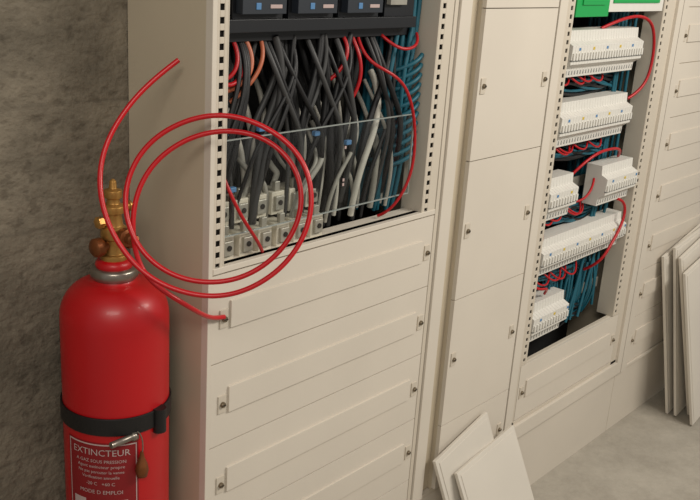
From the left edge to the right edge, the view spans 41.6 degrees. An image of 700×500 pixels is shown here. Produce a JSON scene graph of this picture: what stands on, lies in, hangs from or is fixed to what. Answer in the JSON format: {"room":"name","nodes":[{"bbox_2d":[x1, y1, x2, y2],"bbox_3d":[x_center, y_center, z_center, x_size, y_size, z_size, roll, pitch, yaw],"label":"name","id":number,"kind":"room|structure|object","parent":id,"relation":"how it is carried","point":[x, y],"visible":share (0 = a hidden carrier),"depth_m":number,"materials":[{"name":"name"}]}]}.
{"room":"electrical room","nodes":[
{"label":"electrical room","id":0,"kind":"room"},
{"bbox_2d":[0,0,129,499],"bbox_3d":[0.496,-0.640,2.907,0.200,2.800,9.000,19,23,38],"label":"wall","id":1,"kind":"structure","parent":0,"point":[64,86],"depth_m":1.71,"materials":[{"name":"concrete"}]},
{"bbox_2d":[530,388,699,499],"bbox_3d":[1.983,1.274,2.056,4.440,0.100,9.000,19,23,38],"label":"floor","id":2,"kind":"structure","parent":0,"point":[651,453],"depth_m":3.26,"materials":[{"name":"concrete"}]},
{"bbox_2d":[128,0,472,499],"bbox_3d":[-0.087,-0.127,2.036,0.261,1.800,0.770,19,23,38],"label":"tall cabinet","id":3,"kind":"object","parent":2,"relation":"on","point":[316,381],"visible":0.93,"depth_m":1.93,"materials":[{"name":"beige metal"}]},
{"bbox_2d":[97,58,313,319],"bbox_3d":[-0.250,-0.074,1.606,0.368,0.489,0.174,2,18,-6],"label":"tubing","id":4,"kind":"object","parent":3,"relation":"attached to","point":[157,283],"visible":1,"depth_m":1.57,"materials":[{"name":"red plastic"}]},
{"bbox_2d":[432,412,493,499],"bbox_3d":[0.354,0.684,2.619,0.094,0.412,0.332,19,23,38],"label":"panel","id":5,"kind":"object","parent":2,"relation":"on","point":[478,435],"visible":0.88,"depth_m":2.55,"materials":[{"name":"beige metal"}]},
{"bbox_2d":[423,0,559,489],"bbox_3d":[0.298,-0.240,2.457,0.260,1.800,0.393,19,23,38],"label":"tall cabinet","id":6,"kind":"object","parent":2,"relation":"on","point":[511,42],"visible":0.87,"depth_m":2.42,"materials":[{"name":"beige metal"}]},
{"bbox_2d":[454,425,533,499],"bbox_3d":[0.431,0.722,2.646,0.131,0.346,0.334,18,23,36],"label":"panel","id":7,"kind":"object","parent":2,"relation":"on","point":[497,471],"visible":1,"depth_m":2.64,"materials":[{"name":"beige metal"}]},
{"bbox_2d":[421,344,664,499],"bbox_3d":[0.493,0.650,3.076,0.236,0.249,2.740,19,23,38],"label":"plinth","id":8,"kind":"object","parent":2,"relation":"on","point":[550,443],"visible":0.34,"depth_m":3.31,"materials":[{"name":"beige metal"}]},
{"bbox_2d":[503,0,683,437],"bbox_3d":[0.698,-0.355,2.886,0.268,1.800,0.797,19,23,38],"label":"tall cabinet","id":9,"kind":"object","parent":8,"relation":"on","point":[612,62],"visible":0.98,"depth_m":2.92,"materials":[{"name":"beige metal"}]},
{"bbox_2d":[620,0,699,371],"bbox_3d":[1.209,-0.509,3.454,0.252,1.800,0.754,19,23,38],"label":"tall cabinet","id":10,"kind":"object","parent":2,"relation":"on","point":[674,204],"visible":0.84,"depth_m":3.32,"materials":[{"name":"beige metal"}]},
{"bbox_2d":[661,224,699,413],"bbox_3d":[1.312,0.269,3.616,0.086,0.733,0.476,19,23,38],"label":"panel","id":11,"kind":"object","parent":2,"relation":"on","point":[667,258],"visible":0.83,"depth_m":3.50,"materials":[{"name":"beige metal"}]},
{"bbox_2d":[673,227,699,415],"bbox_3d":[1.344,0.264,3.604,0.096,0.742,0.442,19,23,38],"label":"panel","id":12,"kind":"object","parent":2,"relation":"on","point":[680,248],"visible":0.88,"depth_m":3.50,"materials":[{"name":"beige metal"}]},
{"bbox_2d":[678,238,699,414],"bbox_3d":[1.379,0.268,3.595,0.101,0.740,0.495,19,23,38],"label":"panel","id":13,"kind":"object","parent":2,"relation":"on","point":[691,255],"visible":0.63,"depth_m":3.43,"materials":[{"name":"beige metal"}]},
{"bbox_2d":[683,258,699,424],"bbox_3d":[1.372,0.313,3.541,0.101,0.693,0.468,19,23,38],"label":"panel","id":14,"kind":"object","parent":2,"relation":"on","point":[691,276],"visible":1,"depth_m":3.43,"materials":[{"name":"beige metal"}]},
{"bbox_3d":[-0.484,0.893,1.949,0.208,0.372,0.208,19,23,38],"label":"stand","id":15,"kind":"object","parent":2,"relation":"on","visible":0},
{"bbox_2d":[59,179,170,499],"bbox_3d":[-0.454,0.291,1.764,0.266,0.888,0.212,19,23,38],"label":"fire extinguisher","id":16,"kind":"object","parent":15,"relation":"on","point":[115,396],"visible":0.88,"depth_m":1.65,"materials":[{"name":"red metal"}]}
]}

